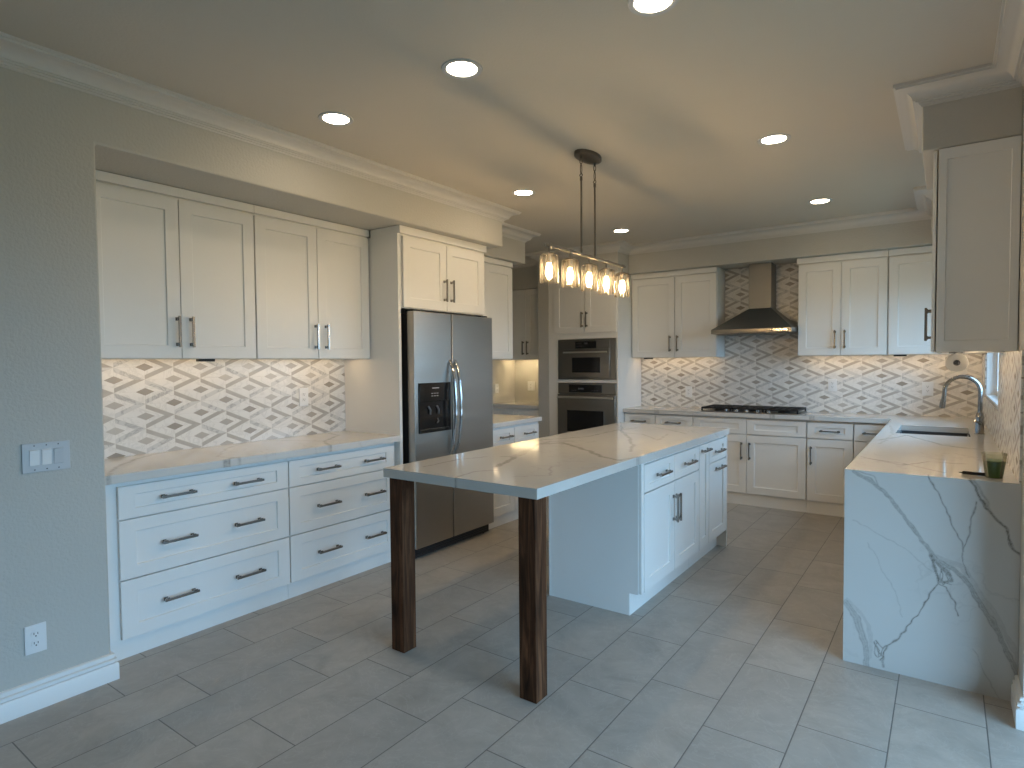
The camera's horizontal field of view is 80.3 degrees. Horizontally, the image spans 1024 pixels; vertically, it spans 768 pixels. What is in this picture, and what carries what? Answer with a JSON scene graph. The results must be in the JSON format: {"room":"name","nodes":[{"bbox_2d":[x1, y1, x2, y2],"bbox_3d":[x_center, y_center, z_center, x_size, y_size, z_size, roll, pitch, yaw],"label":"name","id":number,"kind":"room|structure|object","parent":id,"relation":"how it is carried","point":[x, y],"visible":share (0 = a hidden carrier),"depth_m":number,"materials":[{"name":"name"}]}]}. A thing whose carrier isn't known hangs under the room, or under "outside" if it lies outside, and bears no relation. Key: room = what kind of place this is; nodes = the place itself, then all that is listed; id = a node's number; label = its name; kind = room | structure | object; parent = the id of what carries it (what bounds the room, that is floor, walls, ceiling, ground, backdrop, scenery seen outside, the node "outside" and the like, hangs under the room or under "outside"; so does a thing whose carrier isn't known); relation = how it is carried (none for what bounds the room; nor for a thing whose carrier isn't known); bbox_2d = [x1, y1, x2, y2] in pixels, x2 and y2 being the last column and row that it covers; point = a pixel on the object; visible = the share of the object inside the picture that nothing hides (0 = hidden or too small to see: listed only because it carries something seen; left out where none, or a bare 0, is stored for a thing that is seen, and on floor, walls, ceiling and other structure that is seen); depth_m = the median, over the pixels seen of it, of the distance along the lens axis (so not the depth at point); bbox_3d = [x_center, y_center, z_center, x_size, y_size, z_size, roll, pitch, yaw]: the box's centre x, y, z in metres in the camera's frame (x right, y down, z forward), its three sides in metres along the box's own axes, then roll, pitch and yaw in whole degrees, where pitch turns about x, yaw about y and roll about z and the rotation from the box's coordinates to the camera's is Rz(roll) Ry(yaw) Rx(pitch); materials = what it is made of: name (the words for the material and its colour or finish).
{"room":"kitchen","nodes":[
{"label":"kitchen","id":0,"kind":"room"},
{"bbox_2d":[0,67,501,691],"bbox_3d":[-2.521,0.010,2.364,0.703,2.708,7.445,1,2,36],"label":"wall","id":1,"kind":"structure","parent":0,"point":[54,138],"depth_m":2.61,"materials":[{"name":"paint"}]},
{"bbox_2d":[24,621,46,655],"bbox_3d":[-1.982,1.060,2.528,0.009,0.120,0.075,1,2,36],"label":"wall outlet","id":2,"kind":"object","parent":1,"relation":"attached to","point":[35,637],"visible":1,"depth_m":2.52,"materials":[{"name":"white plastic"}]},
{"bbox_2d":[31,630,40,637],"bbox_3d":[-1.981,1.040,2.526,0.004,0.027,0.033,1,2,36],"label":"receptacle","id":3,"kind":"object","parent":2,"relation":"attached to","point":[34,633],"depth_m":2.53,"materials":[{"name":"white plastic"}]},
{"bbox_2d":[31,639,40,646],"bbox_3d":[-1.980,1.079,2.527,0.004,0.027,0.033,1,2,36],"label":"receptacle","id":4,"kind":"object","parent":2,"relation":"attached to","point":[34,642],"depth_m":2.53,"materials":[{"name":"white plastic"}]},
{"bbox_2d":[21,440,69,473],"bbox_3d":[-1.953,0.305,2.549,0.012,0.122,0.168,1,2,36],"label":"light switch","id":5,"kind":"object","parent":1,"relation":"attached to","point":[55,455],"visible":1,"depth_m":2.54,"materials":[{"name":"grey plastic"}]},
{"bbox_2d":[0,651,119,724],"bbox_3d":[-3.074,1.353,1.085,0.122,0.121,4.236,1,2,36],"label":"baseboard","id":6,"kind":"structure","parent":1,"relation":"attached to","point":[21,700],"depth_m":2.58,"materials":[{"name":"paint"}]},
{"bbox_2d":[95,170,255,358],"bbox_3d":[-1.978,-0.612,3.413,0.342,0.943,0.990,1,2,36],"label":"upper cabinet","id":7,"kind":"object","parent":1,"relation":"attached to","point":[176,265],"visible":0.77,"depth_m":3.34,"materials":[{"name":"white paint"}]},
{"bbox_2d":[196,359,214,361],"bbox_3d":[-1.977,-0.143,3.436,0.071,0.034,0.930,1,2,36],"label":"light","id":8,"kind":"object","parent":7,"relation":"attached to","point":[197,360],"visible":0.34,"depth_m":3.60,"materials":[{"name":"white plastic"}]},
{"bbox_2d":[101,359,345,458],"bbox_3d":[-1.844,0.116,3.908,0.008,0.549,1.904,1,2,36],"label":"backsplash","id":9,"kind":"structure","parent":1,"relation":"attached to","point":[150,406],"depth_m":3.84,"materials":[{"name":"tile"}]},
{"bbox_2d":[299,388,307,405],"bbox_3d":[-1.499,0.093,4.374,0.009,0.130,0.075,1,2,36],"label":"wall outlet","id":10,"kind":"object","parent":9,"relation":"attached to","point":[303,392],"visible":1,"depth_m":4.37,"materials":[{"name":"white plastic"}]},
{"bbox_2d":[252,205,369,358],"bbox_3d":[-1.424,-0.643,4.187,0.342,0.943,0.911,1,2,36],"label":"upper cabinet","id":11,"kind":"object","parent":1,"relation":"attached to","point":[312,274],"visible":0.93,"depth_m":4.05,"materials":[{"name":"white paint"}]},
{"bbox_2d":[484,256,512,358],"bbox_3d":[-0.339,-0.704,5.701,0.342,0.943,0.820,1,2,36],"label":"upper cabinet","id":12,"kind":"object","parent":1,"relation":"attached to","point":[497,273],"visible":0.33,"depth_m":5.79,"materials":[{"name":"white paint"}]},
{"bbox_2d":[344,225,486,465],"bbox_3d":[-0.735,0.059,4.897,0.656,2.406,0.995,1,2,36],"label":"tall cabinet","id":13,"kind":"object","parent":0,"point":[410,268],"visible":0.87,"depth_m":4.47,"materials":[{"name":"white paint"}]},
{"bbox_2d":[0,0,1001,257],"bbox_3d":[-0.340,-1.421,2.317,6.660,0.120,10.200,1,2,36],"label":"ceiling","id":14,"kind":"structure","parent":0,"point":[675,105],"depth_m":2.79,"materials":[{"name":"paint"}]},
{"bbox_2d":[318,112,353,125],"bbox_3d":[-0.919,-1.382,3.171,0.180,0.006,0.180,1,2,36],"label":"recessed light","id":15,"kind":"object","parent":14,"relation":"in","point":[331,118],"visible":1,"depth_m":3.16,"materials":[{"name":"grey plastic"}]},
{"bbox_2d":[441,58,482,78],"bbox_3d":[-0.218,-1.370,2.645,0.180,0.006,0.180,1,2,36],"label":"recessed light","id":16,"kind":"object","parent":14,"relation":"in","point":[459,68],"visible":1,"depth_m":2.64,"materials":[{"name":"grey plastic"}]},
{"bbox_2d":[512,189,534,195],"bbox_3d":[0.087,-1.439,4.575,0.180,0.006,0.180,1,2,36],"label":"recessed light","id":17,"kind":"object","parent":14,"relation":"in","point":[521,192],"visible":1,"depth_m":4.56,"materials":[{"name":"grey plastic"}]},
{"bbox_2d":[540,149,629,297],"bbox_3d":[0.479,-1.000,3.781,0.130,0.834,1.047,1,2,36],"label":"pendant light","id":18,"kind":"object","parent":14,"relation":"hanging from","point":[586,156],"visible":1,"depth_m":3.75,"materials":[{"name":"glass"}]},
{"bbox_2d":[544,247,552,277],"bbox_3d":[0.208,-0.683,3.409,0.060,0.173,0.060,1,2,36],"label":"bulb","id":19,"kind":"object","parent":18,"relation":"attached to","point":[548,254],"depth_m":3.40,"materials":[{"name":"glass"}]},
{"bbox_2d":[566,253,574,281],"bbox_3d":[0.344,-0.691,3.599,0.060,0.173,0.060,1,2,36],"label":"bulb","id":20,"kind":"object","parent":18,"relation":"attached to","point":[569,260],"depth_m":3.59,"materials":[{"name":"glass"}]},
{"bbox_2d":[584,259,592,285],"bbox_3d":[0.482,-0.698,3.791,0.060,0.173,0.060,1,2,36],"label":"bulb","id":21,"kind":"object","parent":18,"relation":"attached to","point":[588,265],"depth_m":3.78,"materials":[{"name":"glass"}]},
{"bbox_2d":[602,264,610,289],"bbox_3d":[0.619,-0.706,3.982,0.060,0.173,0.060,1,2,36],"label":"bulb","id":22,"kind":"object","parent":18,"relation":"attached to","point":[606,270],"depth_m":3.97,"materials":[{"name":"glass"}]},
{"bbox_2d":[618,268,625,292],"bbox_3d":[0.756,-0.714,4.174,0.060,0.173,0.060,1,2,36],"label":"bulb","id":23,"kind":"object","parent":18,"relation":"attached to","point":[621,274],"depth_m":4.16,"materials":[{"name":"glass"}]},
{"bbox_2d":[612,229,629,232],"bbox_3d":[1.063,-1.493,5.922,0.180,0.006,0.180,1,2,36],"label":"recessed light","id":24,"kind":"object","parent":14,"relation":"in","point":[614,230],"visible":1,"depth_m":5.91,"materials":[{"name":"grey plastic"}]},
{"bbox_2d":[627,0,677,16],"bbox_3d":[0.502,-1.359,2.160,0.180,0.006,0.180,1,2,36],"label":"recessed light","id":25,"kind":"object","parent":14,"relation":"in","point":[647,8],"visible":1,"depth_m":2.19,"materials":[{"name":"grey plastic"}]},
{"bbox_2d":[757,133,790,144],"bbox_3d":[1.515,-1.414,3.514,0.180,0.006,0.180,1,2,36],"label":"recessed light","id":26,"kind":"object","parent":14,"relation":"in","point":[772,139],"visible":1,"depth_m":3.51,"materials":[{"name":"grey plastic"}]},
{"bbox_2d":[807,198,832,204],"bbox_3d":[2.477,-1.469,4.886,0.180,0.006,0.180,1,2,36],"label":"recessed light","id":27,"kind":"object","parent":14,"relation":"in","point":[820,200],"visible":1,"depth_m":4.88,"materials":[{"name":"grey plastic"}]},
{"bbox_2d":[492,359,514,402],"bbox_3d":[-0.500,-0.184,7.530,0.126,2.708,1.915,1,2,36],"label":"wall","id":28,"kind":"structure","parent":0,"point":[503,371],"depth_m":7.97,"materials":[{"name":"paint"}]},
{"bbox_2d":[495,384,498,392],"bbox_3d":[-0.194,0.057,7.846,0.009,0.120,0.075,1,2,36],"label":"wall outlet","id":29,"kind":"object","parent":28,"relation":"attached to","point":[496,385],"visible":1,"depth_m":7.84,"materials":[{"name":"white plastic"}]},
{"bbox_2d":[0,496,1023,767],"bbox_3d":[-0.317,1.405,2.414,6.660,0.120,10.200,1,2,36],"label":"floor","id":30,"kind":"structure","parent":0,"point":[737,661],"depth_m":2.67,"materials":[{"name":"tile"}]},
{"bbox_2d":[105,458,289,660],"bbox_3d":[-1.853,0.887,3.403,0.596,0.872,1.022,1,2,36],"label":"base cabinet","id":31,"kind":"object","parent":30,"relation":"on","point":[193,552],"visible":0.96,"depth_m":3.20,"materials":[{"name":"white paint"}]},
{"bbox_2d":[104,431,400,484],"bbox_3d":[-1.597,0.416,3.744,0.606,0.041,1.904,1,2,36],"label":"countertop","id":32,"kind":"structure","parent":31,"relation":"on","point":[162,464],"depth_m":3.52,"materials":[{"name":"stone"}]},
{"bbox_2d":[286,442,394,598],"bbox_3d":[-1.298,0.856,4.177,0.596,0.872,0.880,1,2,36],"label":"base cabinet","id":33,"kind":"object","parent":30,"relation":"on","point":[339,501],"visible":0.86,"depth_m":3.96,"materials":[{"name":"white paint"}]},
{"bbox_2d":[401,309,493,558],"bbox_3d":[-0.669,0.355,4.889,0.748,1.815,0.918,1,2,36],"label":"refrigerator","id":34,"kind":"object","parent":30,"relation":"on","point":[447,383],"visible":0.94,"depth_m":4.60,"materials":[{"name":"metal"}]},
{"bbox_2d":[489,422,538,528],"bbox_3d":[-0.203,0.797,5.643,0.661,0.872,0.786,1,2,36],"label":"base cabinet","id":35,"kind":"object","parent":30,"relation":"on","point":[505,506],"visible":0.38,"depth_m":5.39,"materials":[{"name":"white paint"}]},
{"bbox_2d":[493,414,541,427],"bbox_3d":[-0.211,0.339,5.640,0.651,0.041,0.802,1,2,36],"label":"countertop","id":36,"kind":"structure","parent":35,"relation":"on","point":[499,420],"depth_m":5.56,"materials":[{"name":"stone"}]},
{"bbox_2d":[493,407,538,423],"bbox_3d":[0.178,0.722,7.718,0.778,0.872,0.623,1,2,36],"label":"base cabinet","id":37,"kind":"object","parent":30,"relation":"on","point":[496,410],"visible":0.13,"depth_m":7.46,"materials":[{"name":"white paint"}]},
{"bbox_2d":[493,401,538,408],"bbox_3d":[0.179,0.265,7.709,0.779,0.041,0.607,1,2,36],"label":"countertop","id":38,"kind":"structure","parent":37,"relation":"on","point":[512,404],"depth_m":7.52,"materials":[{"name":"stone"}]},
{"bbox_2d":[383,422,728,703],"bbox_3d":[0.517,0.833,3.832,0.904,0.914,2.680,1,2,36],"label":"island table","id":39,"kind":"object","parent":30,"relation":"on","point":[533,470],"visible":1,"depth_m":2.99,"materials":[{"name":"stone"}]},
{"bbox_2d":[383,422,728,499],"bbox_3d":[0.514,0.398,3.817,0.904,0.044,2.680,1,2,36],"label":"countertop","id":40,"kind":"structure","parent":39,"relation":"on","point":[538,468],"depth_m":3.21,"materials":[{"name":"stone"}]},
{"bbox_2d":[549,271,640,435],"bbox_3d":[0.959,-0.030,7.095,0.882,2.406,0.676,1,2,36],"label":"tall cabinet","id":41,"kind":"object","parent":30,"relation":"on","point":[574,313],"visible":0.42,"depth_m":6.83,"materials":[{"name":"white paint"}]},
{"bbox_2d":[557,383,616,433],"bbox_3d":[0.976,0.339,7.029,0.728,0.712,0.634,1,2,36],"label":"wall oven","id":42,"kind":"object","parent":41,"relation":"in","point":[581,406],"visible":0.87,"depth_m":6.81,"materials":[{"name":"metal"}]},
{"bbox_2d":[558,338,616,379],"bbox_3d":[0.947,-0.284,6.974,0.728,0.454,0.518,1,2,36],"label":"microwave oven","id":43,"kind":"object","parent":41,"relation":"in","point":[587,359],"visible":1,"depth_m":6.78,"materials":[{"name":"metal"}]},
{"bbox_2d":[549,446,698,614],"bbox_3d":[0.765,0.851,3.915,0.639,0.868,0.965,1,2,36],"label":"base cabinet","id":44,"kind":"object","parent":30,"relation":"on","point":[616,540],"visible":0.9,"depth_m":3.56,"materials":[{"name":"white paint"}]},
{"bbox_2d":[624,412,655,423],"bbox_3d":[1.520,0.743,6.818,0.362,0.872,0.511,1,2,36],"label":"base cabinet","id":45,"kind":"object","parent":30,"relation":"on","point":[629,417],"visible":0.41,"depth_m":6.62,"materials":[{"name":"white paint"}]},
{"bbox_2d":[656,414,693,425],"bbox_3d":[1.835,0.748,6.593,0.408,0.872,0.511,1,2,36],"label":"base cabinet","id":46,"kind":"object","parent":30,"relation":"on","point":[663,419],"visible":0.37,"depth_m":6.40,"materials":[{"name":"white paint"}]},
{"bbox_2d":[689,442,712,566],"bbox_3d":[1.107,0.832,4.392,0.639,0.868,0.206,1,2,36],"label":"base cabinet","id":47,"kind":"object","parent":30,"relation":"on","point":[704,449],"visible":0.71,"depth_m":4.24,"materials":[{"name":"white paint"}]},
{"bbox_2d":[699,435,726,558],"bbox_3d":[1.295,0.821,4.654,0.639,0.868,0.436,1,2,36],"label":"base cabinet","id":48,"kind":"object","parent":30,"relation":"on","point":[718,455],"visible":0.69,"depth_m":4.50,"materials":[{"name":"white paint"}]},
{"bbox_2d":[693,415,806,511],"bbox_3d":[2.438,0.758,6.161,1.072,0.872,0.511,1,2,36],"label":"base cabinet","id":49,"kind":"object","parent":30,"relation":"on","point":[767,458],"visible":0.77,"depth_m":5.89,"materials":[{"name":"white paint"}]},
{"bbox_2d":[623,406,1021,700],"bbox_3d":[1.807,0.788,4.820,3.160,0.914,3.443,1,2,36],"label":"countertop","id":50,"kind":"structure","parent":30,"relation":"on","point":[932,549],"depth_m":2.71,"materials":[{"name":"stone"}]},
{"bbox_2d":[701,404,806,414],"bbox_3d":[2.433,0.256,6.136,0.924,0.048,0.455,1,2,36],"label":"gas cooktop","id":51,"kind":"object","parent":50,"relation":"in","point":[780,410],"visible":1,"depth_m":6.03,"materials":[{"name":"metal"}]},
{"bbox_2d":[701,409,806,414],"bbox_3d":[2.434,0.275,6.139,0.924,0.010,0.450,1,2,36],"label":"tray","id":52,"kind":"object","parent":51,"relation":"on","point":[755,411],"depth_m":5.94,"materials":[{"name":"metal"}]},
{"bbox_2d":[899,430,968,436],"bbox_3d":[3.045,0.480,4.399,0.444,0.208,0.664,1,2,36],"label":"sink","id":53,"kind":"object","parent":50,"relation":"in","point":[901,431],"visible":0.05,"depth_m":4.65,"materials":[{"name":"metal"}]},
{"bbox_2d":[939,375,984,433],"bbox_3d":[3.099,0.140,4.182,0.260,0.404,0.128,1,2,36],"label":"faucet","id":54,"kind":"object","parent":50,"relation":"on","point":[979,418],"visible":1,"depth_m":4.15,"materials":[{"name":"metal"}]},
{"bbox_2d":[959,471,984,475],"bbox_3d":[2.033,0.394,2.679,0.102,0.015,0.015,1,3,44],"label":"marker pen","id":55,"kind":"object","parent":50,"relation":"on","point":[962,472],"visible":0.93,"depth_m":2.67,"materials":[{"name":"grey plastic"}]},
{"bbox_2d":[981,452,1007,478],"bbox_3d":[2.079,0.351,2.619,0.090,0.106,0.090,1,2,36],"label":"cup","id":56,"kind":"object","parent":50,"relation":"on","point":[993,468],"visible":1,"depth_m":2.60,"materials":[{"name":"glass"}]},
{"bbox_2d":[807,420,853,516],"bbox_3d":[3.031,0.768,5.737,0.382,0.872,0.511,1,2,36],"label":"base cabinet","id":57,"kind":"object","parent":30,"relation":"on","point":[830,444],"visible":0.91,"depth_m":5.57,"materials":[{"name":"white paint"}]},
{"bbox_2d":[854,422,885,458],"bbox_3d":[3.314,0.772,5.534,0.310,0.872,0.511,1,2,36],"label":"base cabinet","id":58,"kind":"object","parent":30,"relation":"on","point":[864,433],"visible":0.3,"depth_m":5.39,"materials":[{"name":"white paint"}]},
{"bbox_2d":[512,266,537,290],"bbox_3d":[0.238,-1.375,7.753,0.783,0.356,0.364,1,2,36],"label":"wall","id":59,"kind":"structure","parent":0,"point":[524,278],"depth_m":7.58,"materials":[{"name":"paint"}]},
{"bbox_2d":[538,279,549,437],"bbox_3d":[0.553,-0.039,7.421,0.152,2.409,0.623,1,2,36],"label":"wall pier","id":60,"kind":"object","parent":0,"point":[543,289],"visible":0.24,"depth_m":7.16,"materials":[{"name":"paint"}]},
{"bbox_2d":[515,263,945,401],"bbox_3d":[2.151,-0.178,6.732,5.114,2.708,0.126,1,2,36],"label":"wall","id":61,"kind":"structure","parent":0,"point":[525,370],"depth_m":8.06,"materials":[{"name":"paint"}]},
{"bbox_2d":[500,288,537,359],"bbox_3d":[0.240,-0.751,7.771,0.778,0.886,0.368,1,2,36],"label":"upper cabinet","id":62,"kind":"object","parent":61,"relation":"attached to","point":[524,302],"visible":0.52,"depth_m":7.64,"materials":[{"name":"white paint"}]},
{"bbox_2d":[528,381,534,390],"bbox_3d":[0.253,0.027,8.016,0.110,0.120,0.009,1,2,36],"label":"wall outlet","id":63,"kind":"object","parent":61,"relation":"attached to","point":[531,385],"visible":1,"depth_m":8.01,"materials":[{"name":"white plastic"}]},
{"bbox_2d":[631,267,724,357],"bbox_3d":[1.809,-0.759,6.679,0.955,0.934,0.316,1,2,36],"label":"upper cabinet","id":64,"kind":"object","parent":61,"relation":"attached to","point":[675,313],"visible":1,"depth_m":6.54,"materials":[{"name":"white paint"}]},
{"bbox_2d":[711,262,797,335],"bbox_3d":[2.452,-0.854,6.090,0.756,0.714,0.499,1,2,36],"label":"range hood","id":65,"kind":"object","parent":61,"relation":"attached to","point":[762,317],"visible":0.95,"depth_m":6.06,"materials":[{"name":"metal"}]},
{"bbox_2d":[641,263,982,417],"bbox_3d":[2.797,-0.471,6.175,3.161,1.493,0.008,1,2,36],"label":"backsplash","id":66,"kind":"structure","parent":61,"relation":"attached to","point":[755,370],"depth_m":6.14,"materials":[{"name":"tile"}]},
{"bbox_2d":[685,386,691,396],"bbox_3d":[1.972,0.086,6.777,0.075,0.120,0.009,1,2,36],"label":"wall outlet","id":67,"kind":"object","parent":66,"relation":"attached to","point":[688,389],"visible":1,"depth_m":6.78,"materials":[{"name":"white plastic"}]},
{"bbox_2d":[828,379,836,390],"bbox_3d":[3.134,0.010,5.941,0.075,0.120,0.009,1,2,36],"label":"wall outlet","id":68,"kind":"object","parent":66,"relation":"attached to","point":[832,383],"visible":1,"depth_m":5.94,"materials":[{"name":"white plastic"}]},
{"bbox_2d":[922,382,933,395],"bbox_3d":[3.760,0.043,5.494,0.085,0.125,0.009,1,2,36],"label":"wall outlet","id":69,"kind":"object","parent":66,"relation":"attached to","point":[927,387],"visible":1,"depth_m":5.49,"materials":[{"name":"white plastic"}]},
{"bbox_2d":[797,250,888,355],"bbox_3d":[3.121,-0.737,5.741,0.752,0.934,0.316,1,2,36],"label":"upper cabinet","id":70,"kind":"object","parent":61,"relation":"attached to","point":[843,298],"visible":0.95,"depth_m":5.62,"materials":[{"name":"white paint"}]},
{"bbox_2d":[888,246,984,354],"bbox_3d":[3.718,-0.728,5.333,0.688,0.934,0.284,1,2,36],"label":"upper cabinet","id":71,"kind":"object","parent":61,"relation":"attached to","point":[910,269],"visible":0.57,"depth_m":5.33,"materials":[{"name":"white paint"}]},
{"bbox_2d":[484,86,1023,278],"bbox_3d":[1.131,-1.329,5.392,4.984,0.299,3.164,1,2,36],"label":"soffit","id":72,"kind":"structure","parent":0,"point":[787,249],"depth_m":5.47,"materials":[{"name":"paint"}]},
{"bbox_2d":[0,0,1023,268],"bbox_3d":[-0.886,-1.320,2.574,4.984,0.090,9.376,1,2,36],"label":"trim","id":73,"kind":"structure","parent":72,"relation":"attached to","point":[1006,71],"depth_m":3.07,"materials":[{"name":"paint"}]},
{"bbox_2d":[983,91,1023,696],"bbox_3d":[1.250,0.020,1.195,0.130,2.708,9.934,1,2,36],"label":"wall","id":74,"kind":"structure","parent":0,"point":[1020,343],"depth_m":2.52,"materials":[{"name":"paint"}]},
{"bbox_2d":[924,135,1021,352],"bbox_3d":[2.331,-0.635,3.111,0.353,0.944,0.818,1,2,36],"label":"upper cabinet","id":75,"kind":"object","parent":74,"relation":"attached to","point":[977,186],"visible":1,"depth_m":2.77,"materials":[{"name":"white paint"}]},
{"bbox_2d":[945,352,968,371],"bbox_3d":[2.243,-0.121,3.066,0.092,0.118,0.300,1,2,36],"label":"paper towel roll","id":76,"kind":"object","parent":75,"relation":"hanging from","point":[951,362],"visible":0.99,"depth_m":2.95,"materials":[{"name":"white paper"}]},
{"bbox_2d":[986,353,998,406],"bbox_3d":[3.368,-0.385,4.149,0.124,1.020,1.525,1,2,36],"label":"window","id":77,"kind":"structure","parent":74,"relation":"in","point":[992,358],"depth_m":4.79,"materials":[{"name":"glass"}]},
{"bbox_2d":[982,351,1023,482],"bbox_3d":[3.080,-0.392,3.862,0.008,1.490,3.424,1,2,36],"label":"backsplash","id":78,"kind":"structure","parent":74,"relation":"attached to","point":[1004,424],"depth_m":2.95,"materials":[{"name":"tile"}]},
{"bbox_3d":[2.574,-0.016,1.935,1.160,2.708,0.120,1,2,36],"label":"wall","id":79,"kind":"structure","parent":0,"visible":0},
{"bbox_2d":[1011,675,1023,730],"bbox_3d":[2.492,1.274,2.085,1.192,0.121,0.227,1,2,36],"label":"baseboard","id":80,"kind":"structure","parent":79,"relation":"attached to","point":[1017,699],"depth_m":2.36,"materials":[{"name":"paint"}]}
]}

